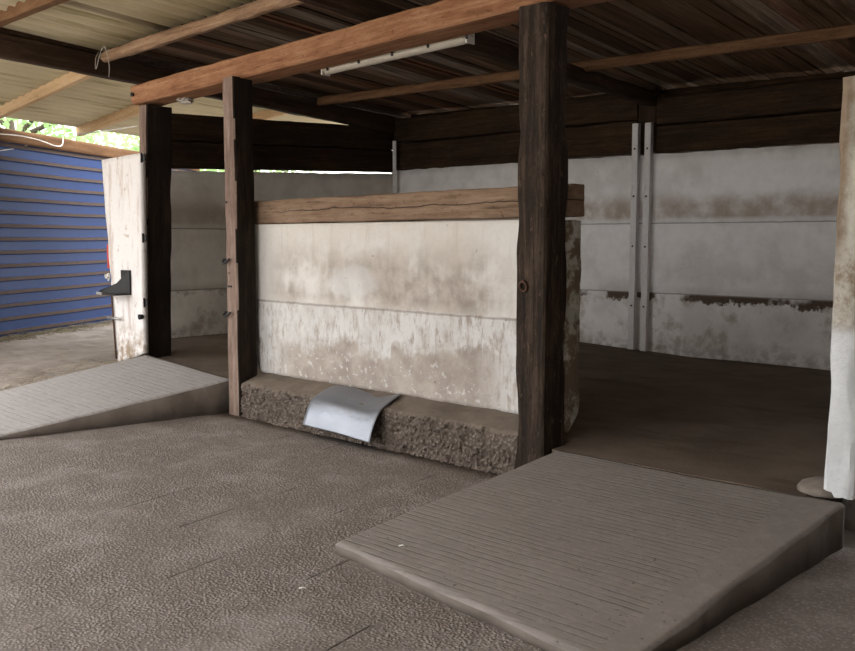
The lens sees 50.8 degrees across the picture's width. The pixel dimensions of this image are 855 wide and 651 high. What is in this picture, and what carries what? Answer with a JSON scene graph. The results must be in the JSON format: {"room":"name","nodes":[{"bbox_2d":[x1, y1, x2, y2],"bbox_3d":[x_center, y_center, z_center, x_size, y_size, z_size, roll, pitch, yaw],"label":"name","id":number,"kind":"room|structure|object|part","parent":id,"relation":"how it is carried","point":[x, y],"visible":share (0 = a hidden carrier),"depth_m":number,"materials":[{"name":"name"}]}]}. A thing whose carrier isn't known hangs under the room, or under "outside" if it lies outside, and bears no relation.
{"room":"livestock barn","nodes":[
{"label":"livestock barn","id":0,"kind":"room"},
{"bbox_2d":[0,324,139,390],"bbox_3d":[-5.209,0.205,11.492,8.911,0.454,9.236,5,8,42],"label":"ground","id":1,"kind":"structure","parent":0,"point":[98,342],"depth_m":8.94,"materials":[{"name":"beige concrete"}]},
{"bbox_2d":[0,320,112,342],"bbox_3d":[-4.599,0.038,11.749,0.487,0.086,6.513,1,6,13],"label":"litter","id":2,"kind":"object","parent":1,"relation":"on","point":[30,334],"visible":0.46,"depth_m":11.40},
{"bbox_2d":[0,355,119,389],"bbox_3d":[-3.743,0.469,7.471,1.291,0.232,2.299,5,8,42],"label":"litter","id":3,"kind":"object","parent":1,"relation":"on","point":[81,364],"visible":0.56,"depth_m":7.76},
{"bbox_2d":[170,171,392,337],"bbox_3d":[-1.641,-0.786,10.214,0.125,2.022,3.450,5,8,42],"label":"wall","id":4,"kind":"structure","parent":0,"point":[199,278],"depth_m":9.42,"materials":[{"name":"grey concrete"}]},
{"bbox_2d":[172,141,392,172],"bbox_3d":[-1.586,-1.892,10.200,0.137,0.416,3.595,5,8,42],"label":"sleeper","id":5,"kind":"object","parent":4,"relation":"on","point":[185,155],"visible":0.76,"depth_m":10.16,"materials":[{"name":"brown wood"}]},
{"bbox_2d":[172,113,401,149],"bbox_3d":[-1.587,-2.172,10.172,0.136,0.418,3.595,5,8,42],"label":"sleeper","id":6,"kind":"object","parent":5,"relation":"on","point":[185,127],"visible":0.73,"depth_m":10.13,"materials":[{"name":"brown wood"}]},
{"bbox_2d":[0,32,403,132],"bbox_3d":[-2.146,-2.474,9.465,0.112,0.499,6.162,5,8,42],"label":"rafter","id":7,"kind":"object","parent":6,"relation":"on","point":[12,47],"visible":0.7,"depth_m":8.69,"materials":[{"name":"brown wood"}]},
{"bbox_2d":[0,0,69,27],"bbox_3d":[-0.613,-2.297,4.795,8.455,0.107,0.109,5,7,42],"label":"purlin","id":8,"kind":"object","parent":7,"relation":"on","point":[27,8],"visible":0.96,"depth_m":7.08,"materials":[{"name":"brown wood"}]},
{"bbox_2d":[72,0,239,27],"bbox_3d":[-3.911,-2.540,5.102,1.130,0.533,6.170,5,8,42],"label":"sheet","id":9,"kind":"object","parent":8,"relation":"on","point":[169,13],"visible":0.81,"depth_m":7.17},
{"bbox_2d":[233,0,252,3],"bbox_3d":[-3.114,-2.480,4.375,1.122,0.509,6.170,5,8,42],"label":"sheet","id":10,"kind":"object","parent":8,"relation":"on","point":[239,1],"visible":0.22,"depth_m":6.91,"materials":[{"name":"beige metal"}]},
{"bbox_2d":[0,72,93,118],"bbox_3d":[-4.076,-2.419,9.426,2.693,0.383,0.074,5,8,42],"label":"purlin","id":11,"kind":"object","parent":7,"relation":"attached to","point":[65,81],"visible":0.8,"depth_m":9.30,"materials":[{"name":"brown wood"}]},
{"bbox_2d":[76,105,138,135],"bbox_3d":[-3.332,-2.449,10.238,2.694,0.383,0.072,5,8,42],"label":"purlin","id":12,"kind":"object","parent":7,"relation":"attached to","point":[131,111],"visible":0.52,"depth_m":10.58,"materials":[{"name":"brown wood"}]},
{"bbox_2d":[253,109,286,119],"bbox_3d":[-2.447,-2.482,11.206,2.694,0.384,0.074,5,8,42],"label":"purlin","id":13,"kind":"object","parent":7,"relation":"attached to","point":[267,114],"visible":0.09,"depth_m":10.65,"materials":[{"name":"brown wood"}]},
{"bbox_2d":[185,141,391,150],"bbox_3d":[-1.620,-2.030,10.284,0.041,0.569,3.421,5,8,42],"label":"board","id":14,"kind":"object","parent":5,"relation":"attached to","point":[185,141],"visible":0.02,"depth_m":10.93,"materials":[{"name":"brown wood"}]},
{"bbox_2d":[255,219,580,432],"bbox_3d":[-0.252,-0.087,6.054,2.909,1.205,0.181,5,7,42],"label":"wall","id":15,"kind":"structure","parent":0,"point":[427,310],"depth_m":5.87,"materials":[{"name":"concrete"}]},
{"bbox_2d":[254,183,584,223],"bbox_3d":[-0.235,-0.785,5.989,2.906,0.186,0.152,5,7,42],"label":"beam","id":16,"kind":"structure","parent":15,"relation":"on","point":[484,203],"depth_m":5.81,"materials":[{"name":"brown wood"}]},
{"bbox_2d":[0,412,854,650],"bbox_3d":[-1.823,1.236,1.839,13.000,0.123,8.060,5,8,42],"label":"floor","id":17,"kind":"structure","parent":0,"point":[197,533],"depth_m":3.83,"materials":[{"name":"grey concrete"}]},
{"bbox_2d":[0,355,228,439],"bbox_3d":[-2.734,0.514,6.896,2.059,0.341,1.280,-4,7,-36],"label":"concrete ramp","id":18,"kind":"object","parent":17,"relation":"on","point":[146,388],"visible":1,"depth_m":6.81,"materials":[{"name":"grey concrete"}]},
{"bbox_2d":[222,76,256,415],"bbox_3d":[-1.432,-0.577,6.819,0.168,2.535,0.227,5,8,42],"label":"timber post","id":19,"kind":"object","parent":17,"relation":"on","point":[237,91],"visible":0.96,"depth_m":6.76,"materials":[{"name":"brown wood"}]},
{"bbox_2d":[240,372,518,473],"bbox_3d":[-0.389,0.606,6.007,2.600,0.330,0.253,5,8,42],"label":"concrete curb","id":20,"kind":"object","parent":17,"relation":"on","point":[485,440],"visible":0.83,"depth_m":5.62,"materials":[{"name":"concrete"}]},
{"bbox_2d":[303,386,401,442],"bbox_3d":[-0.515,0.572,6.022,0.680,0.277,0.309,5,8,42],"label":"metal sheet","id":21,"kind":"object","parent":20,"relation":"on","point":[336,409],"visible":1,"depth_m":5.97,"materials":[{"name":"silver metal"}]},
{"bbox_2d":[514,2,569,468],"bbox_3d":[0.629,-0.426,4.973,0.221,2.592,0.252,5,8,42],"label":"timber post","id":22,"kind":"object","parent":17,"relation":"on","point":[543,151],"visible":0.95,"depth_m":4.89,"materials":[{"name":"wood"}]},
{"bbox_2d":[335,451,844,650],"bbox_3d":[0.651,0.883,3.826,1.588,0.201,1.730,5,8,42],"label":"concrete ramp","id":23,"kind":"object","parent":17,"relation":"on","point":[558,550],"visible":1,"depth_m":3.63,"materials":[{"name":"grey concrete"}]},
{"bbox_2d":[138,0,854,116],"bbox_3d":[1.933,-2.277,7.080,9.332,0.499,4.570,5,8,42],"label":"ceiling","id":24,"kind":"structure","parent":0,"point":[614,28],"depth_m":7.72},
{"bbox_2d":[119,0,256,45],"bbox_3d":[0.183,-2.384,5.577,8.740,0.112,0.025,5,8,42],"label":"trim","id":25,"kind":"structure","parent":24,"relation":"attached to","point":[241,4],"depth_m":7.29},
{"bbox_2d":[0,0,169,50],"bbox_3d":[-4.719,-2.577,5.842,1.150,0.533,6.170,5,8,42],"label":"sheet","id":26,"kind":"object","parent":25,"relation":"attached to","point":[72,22],"visible":0.68,"depth_m":7.68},
{"bbox_2d":[0,27,409,117],"bbox_3d":[-2.081,-2.631,9.519,0.080,0.389,6.060,5,8,42],"label":"trim","id":27,"kind":"structure","parent":24,"relation":"attached to","point":[140,58],"depth_m":8.89,"materials":[{"name":"brown wood"}]},
{"bbox_2d":[411,71,854,116],"bbox_3d":[2.424,-2.273,9.060,7.105,0.205,0.054,7,9,42],"label":"beam","id":28,"kind":"structure","parent":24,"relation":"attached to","point":[737,85],"depth_m":8.55,"materials":[{"name":"brown wood"}]},
{"bbox_2d":[158,333,842,502],"bbox_3d":[0.682,0.423,7.745,6.750,0.319,4.128,5,8,42],"label":"floor","id":29,"kind":"structure","parent":0,"point":[758,425],"depth_m":6.02,"materials":[{"name":"concrete"}]},
{"bbox_2d":[139,105,171,357],"bbox_3d":[-2.373,-0.800,7.862,0.243,2.174,0.253,5,8,42],"label":"timber post","id":30,"kind":"object","parent":29,"relation":"on","point":[155,122],"visible":0.84,"depth_m":7.80,"materials":[{"name":"brown wood"}]},
{"bbox_2d":[96,153,148,360],"bbox_3d":[-2.681,-0.552,7.837,0.748,1.848,0.211,5,8,42],"label":"door","id":31,"kind":"structure","parent":30,"relation":"attached to","point":[124,177],"depth_m":7.85,"materials":[{"name":"paint"}]},
{"bbox_3d":[-2.749,-0.278,7.899,0.300,0.014,0.160,5,8,42],"label":"shelf plate","id":32,"kind":"part","parent":31,"relation":"part of","materials":[{"name":"black metal"}]},
{"bbox_3d":[-2.645,-0.383,7.895,0.155,0.205,0.010,5,8,42],"label":"plate","id":33,"kind":"part","parent":31,"relation":"part of","materials":[{"name":"black metal"}]},
{"bbox_3d":[-2.465,-0.074,7.740,0.048,0.047,0.035,5,8,42],"label":"latch knob","id":34,"kind":"part","parent":31,"relation":"part of","materials":[{"name":"black metal"}]},
{"bbox_2d":[130,0,612,105],"bbox_3d":[-0.036,-1.846,5.547,6.560,0.172,0.272,3,6,42],"label":"timber beam","id":35,"kind":"structure","parent":30,"relation":"on","point":[443,20],"depth_m":5.87,"materials":[{"name":"brown wood"}]},
{"bbox_2d":[177,97,193,104],"bbox_3d":[-1.984,-1.859,7.410,0.195,0.073,0.120,5,8,42],"label":"clump","id":36,"kind":"object","parent":35,"relation":"attached to","point":[184,101],"visible":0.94,"depth_m":7.38,"materials":[{"name":"white"}]},
{"bbox_2d":[321,34,474,75],"bbox_3d":[-0.231,-1.786,5.957,1.358,0.066,0.082,3,6,42],"label":"fitting","id":37,"kind":"object","parent":35,"relation":"attached to","point":[467,39],"visible":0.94,"depth_m":5.87,"materials":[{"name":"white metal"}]},
{"bbox_2d":[797,476,838,498],"bbox_3d":[1.846,0.734,4.164,0.259,0.047,0.331,5,8,42],"label":"concrete pad","id":38,"kind":"object","parent":29,"relation":"on","point":[813,486],"visible":0.56,"depth_m":4.10,"materials":[{"name":"grey concrete"}]},
{"bbox_2d":[824,76,854,499],"bbox_3d":[1.877,-0.156,3.980,0.137,1.852,0.164,5,8,42],"label":"concrete post","id":39,"kind":"object","parent":38,"relation":"on","point":[839,474],"visible":1,"depth_m":3.94,"materials":[{"name":"white concrete"}]},
{"bbox_2d":[391,143,839,369],"bbox_3d":[2.143,-0.648,9.214,6.950,2.190,0.125,5,8,42],"label":"wall","id":40,"kind":"structure","parent":0,"point":[743,240],"depth_m":8.58,"materials":[{"name":"grey concrete"}]},
{"bbox_2d":[393,141,395,221],"bbox_3d":[-0.412,-1.196,11.318,0.056,2.220,0.010,5,8,42],"label":"steel rail","id":41,"kind":"object","parent":40,"relation":"attached to","point":[394,142],"visible":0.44,"depth_m":11.24,"materials":[{"name":"grey metal"}]},
{"bbox_2d":[396,120,638,169],"bbox_3d":[0.883,-2.016,10.259,3.434,0.338,0.135,5,8,42],"label":"wooden plank","id":42,"kind":"object","parent":40,"relation":"on","point":[608,139],"visible":0.66,"depth_m":10.25,"materials":[{"name":"brown wood"}]},
{"bbox_2d":[394,94,638,143],"bbox_3d":[0.882,-2.336,10.227,3.436,0.301,0.136,5,8,42],"label":"sleeper","id":43,"kind":"object","parent":42,"relation":"on","point":[601,108],"visible":0.72,"depth_m":10.25,"materials":[{"name":"brown wood"}]},
{"bbox_2d":[628,123,640,349],"bbox_3d":[2.088,-0.887,9.100,0.064,2.270,0.064,5,8,42],"label":"steel rail","id":44,"kind":"object","parent":40,"relation":"attached to","point":[636,127],"visible":1,"depth_m":9.08,"materials":[{"name":"metal"}]},
{"bbox_2d":[640,122,653,350],"bbox_3d":[2.191,-0.873,9.006,0.064,2.270,0.064,5,8,42],"label":"steel rail","id":45,"kind":"object","parent":40,"relation":"attached to","point":[649,127],"visible":1,"depth_m":8.99,"materials":[{"name":"metal"}]},
{"bbox_2d":[639,85,661,154],"bbox_3d":[2.228,-2.051,9.012,0.211,0.666,0.126,5,8,42],"label":"block","id":46,"kind":"object","parent":40,"relation":"on","point":[647,114],"visible":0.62,"depth_m":8.95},
{"bbox_2d":[298,0,665,105],"bbox_3d":[0.716,-2.172,7.269,0.119,0.356,5.559,5,8,42],"label":"rafter","id":47,"kind":"object","parent":46,"relation":"on","point":[362,10],"visible":0.59,"depth_m":7.06,"materials":[{"name":"brown wood"}]},
{"bbox_2d":[317,24,854,104],"bbox_3d":[1.535,-2.271,7.808,7.538,0.099,0.083,6,8,42],"label":"purlin","id":48,"kind":"object","parent":47,"relation":"on","point":[817,35],"visible":0.84,"depth_m":7.51,"materials":[{"name":"brown wood"}]},
{"bbox_2d":[656,110,840,153],"bbox_3d":[3.580,-1.724,7.805,3.444,0.271,0.138,6,8,42],"label":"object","id":49,"kind":"object","parent":40,"relation":"on","point":[818,127],"visible":0.89,"depth_m":8.27,"materials":[{"name":"brown wood"}]},
{"bbox_2d":[657,75,854,124],"bbox_3d":[3.579,-2.004,7.779,3.444,0.276,0.138,5,8,42],"label":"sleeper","id":50,"kind":"object","parent":49,"relation":"on","point":[823,95],"visible":0.95,"depth_m":8.24,"materials":[{"name":"brown wood"}]},
{"bbox_2d":[466,111,834,158],"bbox_3d":[2.365,-1.948,9.026,7.103,0.464,0.041,5,8,42],"label":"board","id":51,"kind":"object","parent":50,"relation":"attached to","point":[827,111],"visible":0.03,"depth_m":8.98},
{"bbox_2d":[842,498,854,530],"bbox_3d":[3.271,-0.192,5.486,0.105,2.024,3.840,5,8,42],"label":"wall","id":52,"kind":"structure","parent":0,"point":[849,524],"depth_m":4.18,"materials":[{"name":"grey concrete"}]},
{"label":"outside","id":53,"kind":"structure","parent":0,"visible":0},
{"bbox_2d":[0,82,191,135],"bbox_3d":[-3.973,-2.496,10.496,1.423,0.568,8.000,5,8,42],"label":"sheet","id":54,"kind":"object","parent":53,"point":[64,109],"visible":0.2,"depth_m":10.31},
{"bbox_2d":[0,59,346,124],"bbox_3d":[-2.989,-2.547,9.587,1.290,0.564,8.000,5,8,42],"label":"sheet","id":55,"kind":"object","parent":54,"relation":"on","point":[11,72],"visible":0.14,"depth_m":9.52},
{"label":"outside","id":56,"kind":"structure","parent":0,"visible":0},
{"bbox_2d":[843,529,854,548],"bbox_3d":[0.000,1.657,0.161,120.000,0.370,120.000,5,8,42],"label":"ground","id":57,"kind":"structure","parent":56,"point":[849,535],"depth_m":4.44,"materials":[{"name":"grey concrete"}]},
{"bbox_2d":[0,117,117,146],"bbox_3d":[-6.612,-2.460,14.273,3.254,5.247,3.261,5,8,42],"label":"leafy tree","id":58,"kind":"object","parent":57,"relation":"on","point":[8,123],"visible":0.06,"depth_m":14.26,"materials":[{"name":"green plant"}]},
{"bbox_2d":[0,127,199,337],"bbox_3d":[-4.811,-1.056,11.708,0.194,2.736,7.603,1,6,13],"label":"metal fence","id":59,"kind":"object","parent":57,"relation":"on","point":[54,235],"visible":0.48,"depth_m":11.51,"materials":[{"name":"blue metal"}]},
{"bbox_2d":[0,130,63,150],"bbox_3d":[-5.050,-2.139,10.535,0.209,0.491,1.957,2,6,21],"label":"cord","id":60,"kind":"object","parent":59,"relation":"attached to","point":[62,130],"visible":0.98,"depth_m":11.38,"materials":[{"name":"white plastic"}]},
{"bbox_2d":[0,125,137,146],"bbox_3d":[-4.364,-2.050,9.257,1.816,0.362,4.300,-3,6,-29],"label":"cord","id":61,"kind":"object","parent":59,"relation":"attached to","point":[136,125],"visible":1,"depth_m":10.44,"materials":[{"name":"white plastic"}]},
{"bbox_3d":[-4.750,-2.335,11.569,0.066,0.163,7.603,1,6,13],"label":"rail","id":62,"kind":"part","parent":59,"relation":"part of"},
{"bbox_2d":[80,130,224,171],"bbox_3d":[-5.029,-2.903,17.449,3.286,5.513,3.250,5,8,42],"label":"leafy tree","id":63,"kind":"object","parent":57,"relation":"on","point":[135,147],"visible":0.02,"depth_m":17.02,"materials":[{"name":"green plant"}]},
{"bbox_2d":[218,170,332,172],"bbox_3d":[-3.982,-3.341,20.906,3.702,5.714,3.629,5,8,42],"label":"leafy tree","id":64,"kind":"object","parent":57,"relation":"on","point":[218,170],"visible":0.02,"depth_m":20.83,"materials":[{"name":"green plant"}]},
{"bbox_3d":[-1.522,-2.339,2.923,1.131,0.509,6.170,5,8,42],"label":"sheet","id":65,"kind":"object","parent":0,"visible":0},
{"bbox_2d":[100,0,303,61],"bbox_3d":[-0.200,-2.319,5.788,7.588,0.108,0.104,3,6,42],"label":"purlin","id":66,"kind":"object","parent":65,"relation":"attached to","point":[254,9],"visible":0.99,"depth_m":7.25,"materials":[{"name":"brown wood"}]},
{"bbox_2d":[95,46,109,76],"bbox_3d":[-2.920,-2.332,8.006,0.091,0.314,0.547,-3,6,-28],"label":"string","id":67,"kind":"object","parent":66,"relation":"hanging from","point":[103,46],"visible":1,"depth_m":7.80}
]}

